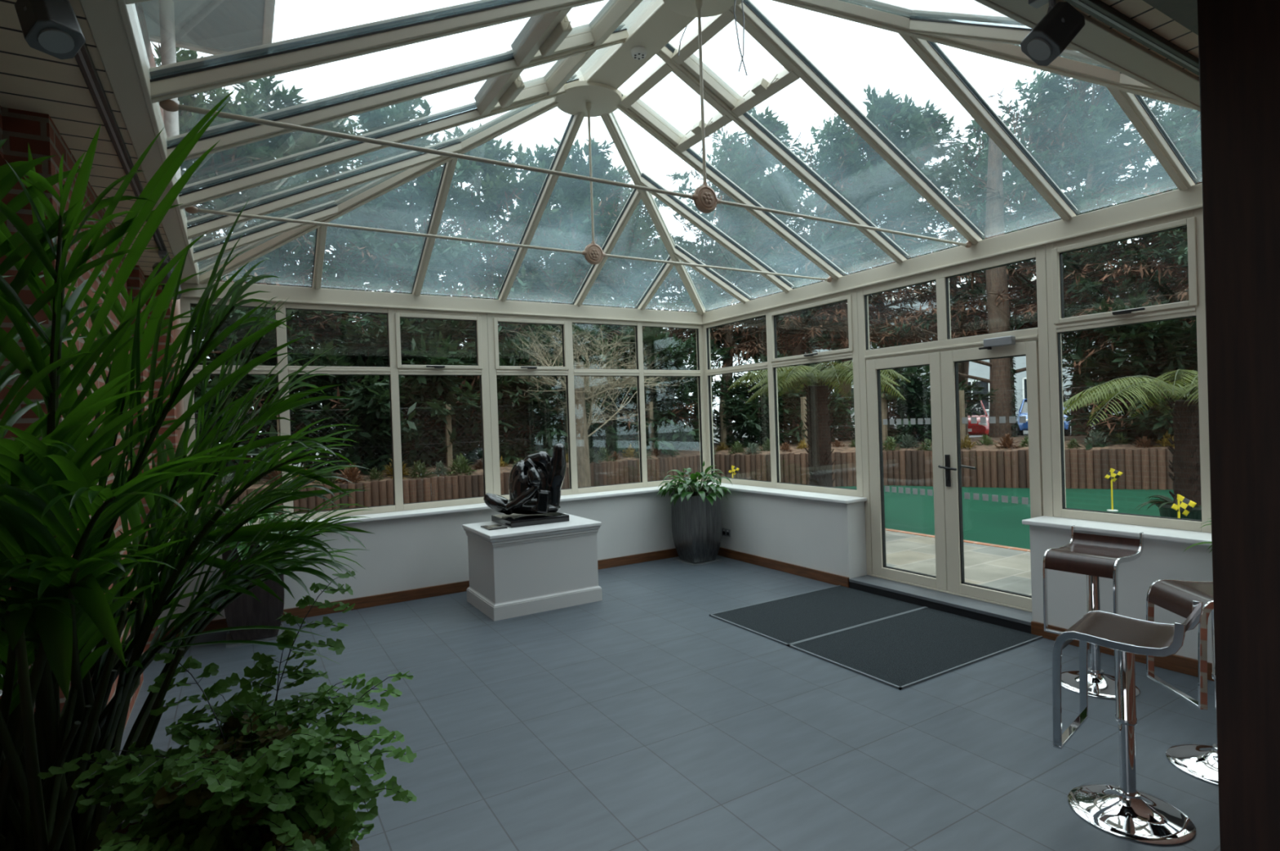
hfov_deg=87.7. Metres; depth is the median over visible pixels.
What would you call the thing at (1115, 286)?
conifer tree
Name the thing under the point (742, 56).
cable
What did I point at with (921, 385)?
bush
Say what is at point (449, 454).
fence
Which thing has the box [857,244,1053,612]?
door
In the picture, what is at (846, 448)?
planting bed
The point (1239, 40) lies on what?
wall
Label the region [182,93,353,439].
conifer tree
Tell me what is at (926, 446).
shrub
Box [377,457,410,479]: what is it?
shrub
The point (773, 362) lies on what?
window
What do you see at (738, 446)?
shrub
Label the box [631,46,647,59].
smoke detector
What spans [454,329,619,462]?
bush
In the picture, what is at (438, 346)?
bush
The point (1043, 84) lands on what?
conifer tree
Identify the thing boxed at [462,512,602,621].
plinth
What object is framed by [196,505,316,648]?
potted plant
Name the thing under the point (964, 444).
shrub
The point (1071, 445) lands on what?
shrub
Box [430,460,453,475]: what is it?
shrub
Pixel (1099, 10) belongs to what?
track
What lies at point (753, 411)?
bush
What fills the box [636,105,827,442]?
conifer tree
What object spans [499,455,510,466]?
shrub
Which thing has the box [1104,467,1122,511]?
flag
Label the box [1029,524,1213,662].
wall
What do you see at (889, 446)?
shrub
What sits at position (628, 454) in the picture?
shrub
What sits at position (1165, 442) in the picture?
shrub
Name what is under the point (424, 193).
conifer tree
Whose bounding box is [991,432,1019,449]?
shrub
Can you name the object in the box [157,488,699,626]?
wall
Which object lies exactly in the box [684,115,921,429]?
conifer tree
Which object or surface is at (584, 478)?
bare tree
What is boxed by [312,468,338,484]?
shrub
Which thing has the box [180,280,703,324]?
beam
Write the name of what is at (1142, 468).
edging
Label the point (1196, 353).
bush
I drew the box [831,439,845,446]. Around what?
shrub
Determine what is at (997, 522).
lawn
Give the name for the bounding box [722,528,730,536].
wall socket
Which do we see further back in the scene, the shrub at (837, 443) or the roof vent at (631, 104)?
the shrub at (837, 443)
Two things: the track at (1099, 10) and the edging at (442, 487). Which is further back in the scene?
the edging at (442, 487)
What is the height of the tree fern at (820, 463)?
2.383 m
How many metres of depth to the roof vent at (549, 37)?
3.99 m
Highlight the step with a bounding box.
[848,574,1032,633]
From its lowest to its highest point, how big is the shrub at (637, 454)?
0.371 m
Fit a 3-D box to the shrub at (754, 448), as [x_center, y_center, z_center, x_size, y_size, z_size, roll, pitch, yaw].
[2.622,0.536,15.355,0.452,0.320,0.454,-2,1,40]
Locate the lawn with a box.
[835,484,1173,549]
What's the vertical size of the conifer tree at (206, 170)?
8.561 m
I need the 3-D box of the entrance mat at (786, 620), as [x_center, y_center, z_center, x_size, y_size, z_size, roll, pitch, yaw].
[1.474,1.540,5.524,1.545,0.012,0.925,-2,1,-31]
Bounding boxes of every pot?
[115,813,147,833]
[222,541,284,639]
[671,493,721,563]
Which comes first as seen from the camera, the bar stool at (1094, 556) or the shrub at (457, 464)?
the bar stool at (1094, 556)
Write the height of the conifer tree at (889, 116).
10.279 m
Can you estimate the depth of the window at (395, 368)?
6.53 m
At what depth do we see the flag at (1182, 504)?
7.22 m
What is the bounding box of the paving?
[884,529,1031,595]
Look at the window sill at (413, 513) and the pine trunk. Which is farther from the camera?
the pine trunk
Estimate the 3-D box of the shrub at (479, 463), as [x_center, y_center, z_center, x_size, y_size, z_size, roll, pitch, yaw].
[-2.988,0.753,12.469,0.463,0.309,0.464,-2,1,-8]
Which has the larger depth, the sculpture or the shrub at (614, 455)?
the shrub at (614, 455)
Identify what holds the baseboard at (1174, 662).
attached to the wall at (1159, 559)
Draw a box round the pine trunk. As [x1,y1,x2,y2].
[912,115,1072,437]
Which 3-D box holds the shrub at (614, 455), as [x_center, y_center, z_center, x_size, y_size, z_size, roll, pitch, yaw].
[-0.534,0.676,14.521,0.378,0.252,0.379,-2,1,30]
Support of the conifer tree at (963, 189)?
on the planting bed
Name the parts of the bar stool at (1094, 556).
seat, frame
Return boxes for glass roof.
[124,0,1196,315]
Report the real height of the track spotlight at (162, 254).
0.224 m
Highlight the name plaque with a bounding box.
[480,523,507,529]
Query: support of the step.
on the floor
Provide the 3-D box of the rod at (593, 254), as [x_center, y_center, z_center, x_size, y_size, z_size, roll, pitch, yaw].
[-0.387,-1.890,5.210,5.346,1.257,0.055,-2,1,-31]
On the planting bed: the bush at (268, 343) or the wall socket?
the bush at (268, 343)
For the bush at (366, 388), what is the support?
on the planting bed
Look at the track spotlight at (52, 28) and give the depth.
1.79 m
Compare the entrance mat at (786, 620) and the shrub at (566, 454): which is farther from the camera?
the shrub at (566, 454)
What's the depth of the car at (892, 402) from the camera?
24.70 m
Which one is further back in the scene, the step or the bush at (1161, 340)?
the bush at (1161, 340)
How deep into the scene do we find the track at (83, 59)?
2.67 m
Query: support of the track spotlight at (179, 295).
attached to the track at (83, 59)
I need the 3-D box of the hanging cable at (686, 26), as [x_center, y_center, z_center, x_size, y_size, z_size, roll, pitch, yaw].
[0.274,-2.484,4.307,0.071,0.202,0.014,-2,1,-13]
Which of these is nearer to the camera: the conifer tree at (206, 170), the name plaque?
the name plaque
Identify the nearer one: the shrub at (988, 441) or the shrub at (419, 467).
the shrub at (419, 467)
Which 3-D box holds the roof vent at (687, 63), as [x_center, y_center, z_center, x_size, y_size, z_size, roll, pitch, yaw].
[0.651,-2.470,4.518,0.629,0.392,0.650,-2,1,-31]
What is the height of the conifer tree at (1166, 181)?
6.849 m
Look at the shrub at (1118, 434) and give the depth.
13.25 m
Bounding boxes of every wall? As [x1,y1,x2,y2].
[0,2,180,729]
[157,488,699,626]
[709,488,866,578]
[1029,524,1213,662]
[1142,0,1279,850]
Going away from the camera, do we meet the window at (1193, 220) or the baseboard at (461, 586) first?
the window at (1193, 220)
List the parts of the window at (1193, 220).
opening sash, handle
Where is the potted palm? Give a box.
[0,88,375,850]
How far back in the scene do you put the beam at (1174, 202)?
5.16 m
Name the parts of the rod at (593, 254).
rod, rod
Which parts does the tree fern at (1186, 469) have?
pot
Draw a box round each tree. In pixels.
[151,41,336,443]
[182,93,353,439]
[184,75,391,466]
[234,98,424,435]
[293,234,313,466]
[306,97,535,465]
[310,116,482,461]
[373,122,591,449]
[442,142,581,453]
[497,136,657,448]
[498,284,690,487]
[516,150,653,427]
[535,163,717,447]
[573,187,719,428]
[622,130,808,441]
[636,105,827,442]
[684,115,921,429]
[690,166,854,439]
[746,84,961,439]
[800,93,985,422]
[869,68,1157,346]
[888,113,1036,435]
[974,74,1199,435]
[1015,97,1200,417]
[1026,199,1177,438]
[1064,111,1202,380]
[1096,138,1201,435]
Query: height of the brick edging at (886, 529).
0.162 m
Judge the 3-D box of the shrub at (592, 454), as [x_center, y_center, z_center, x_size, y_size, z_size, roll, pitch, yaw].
[-0.990,0.649,13.827,0.538,0.379,0.534,-2,1,-6]
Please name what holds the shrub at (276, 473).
on the planting bed
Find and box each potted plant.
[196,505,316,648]
[656,460,732,565]
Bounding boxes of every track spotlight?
[14,0,85,59]
[152,250,173,284]
[161,284,182,299]
[1020,0,1084,66]
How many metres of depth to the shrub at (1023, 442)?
13.86 m
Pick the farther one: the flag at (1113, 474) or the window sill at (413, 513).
the flag at (1113, 474)
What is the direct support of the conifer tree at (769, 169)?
on the planting bed
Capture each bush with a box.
[191,304,316,478]
[246,317,465,475]
[333,313,564,471]
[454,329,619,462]
[522,324,687,460]
[595,325,735,453]
[711,351,808,448]
[777,360,855,443]
[846,340,998,446]
[1062,283,1198,449]
[1173,341,1198,400]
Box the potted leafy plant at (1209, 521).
[1185,517,1212,552]
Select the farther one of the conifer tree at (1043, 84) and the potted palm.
the conifer tree at (1043, 84)
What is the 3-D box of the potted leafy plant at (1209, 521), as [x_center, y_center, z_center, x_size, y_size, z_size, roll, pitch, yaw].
[3.188,0.970,3.419,0.717,1.070,0.791,-2,1,-31]
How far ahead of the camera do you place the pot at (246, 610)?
5.24 m
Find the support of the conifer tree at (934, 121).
on the planting bed
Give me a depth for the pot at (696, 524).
7.52 m
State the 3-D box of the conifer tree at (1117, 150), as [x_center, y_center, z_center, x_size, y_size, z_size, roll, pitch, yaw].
[10.681,-4.445,15.978,5.003,9.832,5.636,-2,1,30]
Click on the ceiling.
(32, 80)
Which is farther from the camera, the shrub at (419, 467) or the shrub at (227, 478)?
the shrub at (419, 467)
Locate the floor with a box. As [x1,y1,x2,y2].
[119,555,1220,850]
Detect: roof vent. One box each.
[474,48,596,115]
[511,0,643,66]
[620,59,732,152]
[671,9,799,116]
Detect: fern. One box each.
[37,570,417,850]
[728,360,910,486]
[1062,368,1201,519]
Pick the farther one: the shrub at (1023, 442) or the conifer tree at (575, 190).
the conifer tree at (575, 190)
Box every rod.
[159,0,971,248]
[184,102,832,282]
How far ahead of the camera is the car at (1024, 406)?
25.42 m
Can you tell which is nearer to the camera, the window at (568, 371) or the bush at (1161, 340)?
the window at (568, 371)
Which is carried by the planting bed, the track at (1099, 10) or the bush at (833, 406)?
the bush at (833, 406)
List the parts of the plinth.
moulding, skirting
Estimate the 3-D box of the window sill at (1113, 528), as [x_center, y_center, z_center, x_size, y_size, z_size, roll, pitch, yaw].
[3.359,0.682,4.089,0.300,0.033,1.855,-2,1,-31]
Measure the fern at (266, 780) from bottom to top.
1.294 m
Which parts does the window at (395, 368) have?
handle, opening sash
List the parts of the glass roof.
boss plate, boss plate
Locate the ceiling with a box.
[0,0,1199,284]
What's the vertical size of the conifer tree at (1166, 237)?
8.242 m
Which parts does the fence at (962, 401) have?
post, post, post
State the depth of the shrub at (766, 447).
15.67 m
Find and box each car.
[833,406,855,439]
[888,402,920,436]
[967,400,989,435]
[1016,398,1070,435]
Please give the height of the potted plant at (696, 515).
1.147 m
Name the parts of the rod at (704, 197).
rod, rod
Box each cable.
[677,26,687,56]
[733,0,747,75]
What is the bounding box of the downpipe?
[158,0,187,515]
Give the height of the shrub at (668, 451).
0.410 m
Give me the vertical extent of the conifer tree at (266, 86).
8.989 m
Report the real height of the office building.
7.800 m
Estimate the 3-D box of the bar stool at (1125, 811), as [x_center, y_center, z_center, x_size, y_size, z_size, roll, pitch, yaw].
[1.965,1.129,2.677,0.448,0.850,0.430,-2,1,-43]
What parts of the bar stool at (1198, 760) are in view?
frame, seat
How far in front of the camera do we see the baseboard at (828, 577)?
6.92 m
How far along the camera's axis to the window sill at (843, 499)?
6.87 m
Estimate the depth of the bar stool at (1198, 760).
2.98 m
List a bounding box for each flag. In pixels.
[728,465,739,477]
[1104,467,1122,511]
[1171,493,1196,517]
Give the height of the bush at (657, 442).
3.811 m
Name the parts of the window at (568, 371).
handle, opening sash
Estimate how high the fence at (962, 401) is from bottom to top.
1.450 m
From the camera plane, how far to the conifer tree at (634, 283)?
18.66 m
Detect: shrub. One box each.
[212,472,239,489]
[262,470,280,484]
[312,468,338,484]
[333,462,366,483]
[364,466,386,480]
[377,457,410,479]
[404,458,435,479]
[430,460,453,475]
[445,452,475,475]
[470,457,483,469]
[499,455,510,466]
[507,457,522,466]
[565,452,568,462]
[588,448,604,463]
[595,445,617,461]
[608,450,620,459]
[622,443,639,457]
[633,447,653,458]
[651,448,662,457]
[662,441,679,456]
[715,440,729,451]
[728,440,745,454]
[742,442,761,454]
[759,437,770,451]
[779,442,791,452]
[796,439,808,448]
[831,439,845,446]
[847,438,855,447]
[882,435,901,450]
[897,433,920,448]
[915,437,932,450]
[960,433,977,448]
[975,433,996,445]
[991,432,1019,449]
[1018,434,1028,447]
[1065,438,1079,448]
[1080,430,1114,446]
[1111,431,1131,444]
[1132,435,1155,447]
[1153,431,1174,447]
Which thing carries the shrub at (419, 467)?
on the planting bed
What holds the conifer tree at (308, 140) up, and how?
on the planting bed
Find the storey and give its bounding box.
[141,0,275,54]
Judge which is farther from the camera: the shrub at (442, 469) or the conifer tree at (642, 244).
the conifer tree at (642, 244)
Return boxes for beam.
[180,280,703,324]
[702,182,1202,324]
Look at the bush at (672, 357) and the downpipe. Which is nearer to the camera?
the downpipe
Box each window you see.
[179,296,493,528]
[486,312,707,499]
[702,288,863,497]
[1045,207,1211,533]
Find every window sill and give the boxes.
[193,481,702,537]
[707,481,866,503]
[1022,515,1212,546]
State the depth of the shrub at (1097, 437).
13.19 m
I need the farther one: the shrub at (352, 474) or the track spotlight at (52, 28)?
the shrub at (352, 474)
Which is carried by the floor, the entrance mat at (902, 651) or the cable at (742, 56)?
the entrance mat at (902, 651)
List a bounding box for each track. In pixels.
[66,0,173,267]
[1063,0,1199,75]
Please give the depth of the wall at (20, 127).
2.78 m
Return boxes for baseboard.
[158,547,678,639]
[717,546,848,586]
[1031,620,1214,680]
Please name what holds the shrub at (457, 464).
on the planting bed
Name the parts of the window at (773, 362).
handle, opening sash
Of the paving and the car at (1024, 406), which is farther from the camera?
the car at (1024, 406)
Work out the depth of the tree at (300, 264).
17.29 m
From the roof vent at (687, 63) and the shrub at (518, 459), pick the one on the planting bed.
the shrub at (518, 459)
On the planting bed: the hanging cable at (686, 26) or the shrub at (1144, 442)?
the shrub at (1144, 442)
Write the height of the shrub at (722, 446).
0.360 m
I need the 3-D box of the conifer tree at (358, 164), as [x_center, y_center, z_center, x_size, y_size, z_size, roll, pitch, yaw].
[-7.040,-3.978,19.640,5.784,10.273,5.942,-2,1,29]
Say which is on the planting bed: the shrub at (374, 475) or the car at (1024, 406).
the shrub at (374, 475)
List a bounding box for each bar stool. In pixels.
[1042,524,1143,699]
[1052,600,1202,845]
[1146,578,1217,785]
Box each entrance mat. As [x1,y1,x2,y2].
[709,584,924,646]
[788,606,1042,689]
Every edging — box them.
[199,454,700,515]
[714,448,1174,489]
[884,528,1030,551]
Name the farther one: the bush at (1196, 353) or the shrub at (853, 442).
the shrub at (853, 442)
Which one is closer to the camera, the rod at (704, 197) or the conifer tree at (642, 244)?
the rod at (704, 197)
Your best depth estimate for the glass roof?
4.37 m
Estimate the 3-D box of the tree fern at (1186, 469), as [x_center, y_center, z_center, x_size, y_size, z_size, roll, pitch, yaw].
[6.658,0.332,8.027,2.849,1.997,2.688,-2,1,20]
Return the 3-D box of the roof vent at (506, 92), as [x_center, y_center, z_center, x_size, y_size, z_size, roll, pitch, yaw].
[-0.722,-2.372,4.527,0.629,0.406,0.683,-2,1,-31]
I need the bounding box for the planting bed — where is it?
[206,435,1174,491]
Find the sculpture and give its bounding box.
[483,443,568,527]
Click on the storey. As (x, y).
(212, 27)
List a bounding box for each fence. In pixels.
[195,400,726,481]
[800,379,1191,444]
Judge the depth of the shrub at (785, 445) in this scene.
15.29 m
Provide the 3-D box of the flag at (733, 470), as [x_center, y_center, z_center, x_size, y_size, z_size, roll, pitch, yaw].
[1.593,1.069,11.319,0.170,0.780,0.139,-2,1,42]
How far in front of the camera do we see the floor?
3.45 m
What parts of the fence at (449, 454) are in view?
post, post, post, post, post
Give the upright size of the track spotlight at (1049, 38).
0.225 m
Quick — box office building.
[782,271,1189,431]
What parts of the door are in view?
handle, handle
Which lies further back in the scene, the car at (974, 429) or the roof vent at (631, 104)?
the car at (974, 429)
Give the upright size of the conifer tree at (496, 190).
8.561 m
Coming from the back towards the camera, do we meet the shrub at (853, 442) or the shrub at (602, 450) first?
the shrub at (853, 442)
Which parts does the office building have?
pane, pane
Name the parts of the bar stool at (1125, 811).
frame, seat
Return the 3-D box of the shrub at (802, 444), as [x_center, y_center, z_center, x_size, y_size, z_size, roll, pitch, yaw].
[3.826,0.474,15.616,0.476,0.354,0.461,-2,1,-41]
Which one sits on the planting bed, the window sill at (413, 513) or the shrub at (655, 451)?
the shrub at (655, 451)
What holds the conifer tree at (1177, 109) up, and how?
on the planting bed
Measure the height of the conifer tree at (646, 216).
8.561 m
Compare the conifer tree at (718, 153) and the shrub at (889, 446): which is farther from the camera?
the conifer tree at (718, 153)
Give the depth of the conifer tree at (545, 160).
20.22 m
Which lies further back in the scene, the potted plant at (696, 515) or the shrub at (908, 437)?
the shrub at (908, 437)
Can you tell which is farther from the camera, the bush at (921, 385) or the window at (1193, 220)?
the bush at (921, 385)
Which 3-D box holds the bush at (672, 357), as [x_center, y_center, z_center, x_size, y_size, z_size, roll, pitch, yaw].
[0.606,-0.757,16.742,3.722,3.638,3.896,-2,1,9]
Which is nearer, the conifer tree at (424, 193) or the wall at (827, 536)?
the wall at (827, 536)

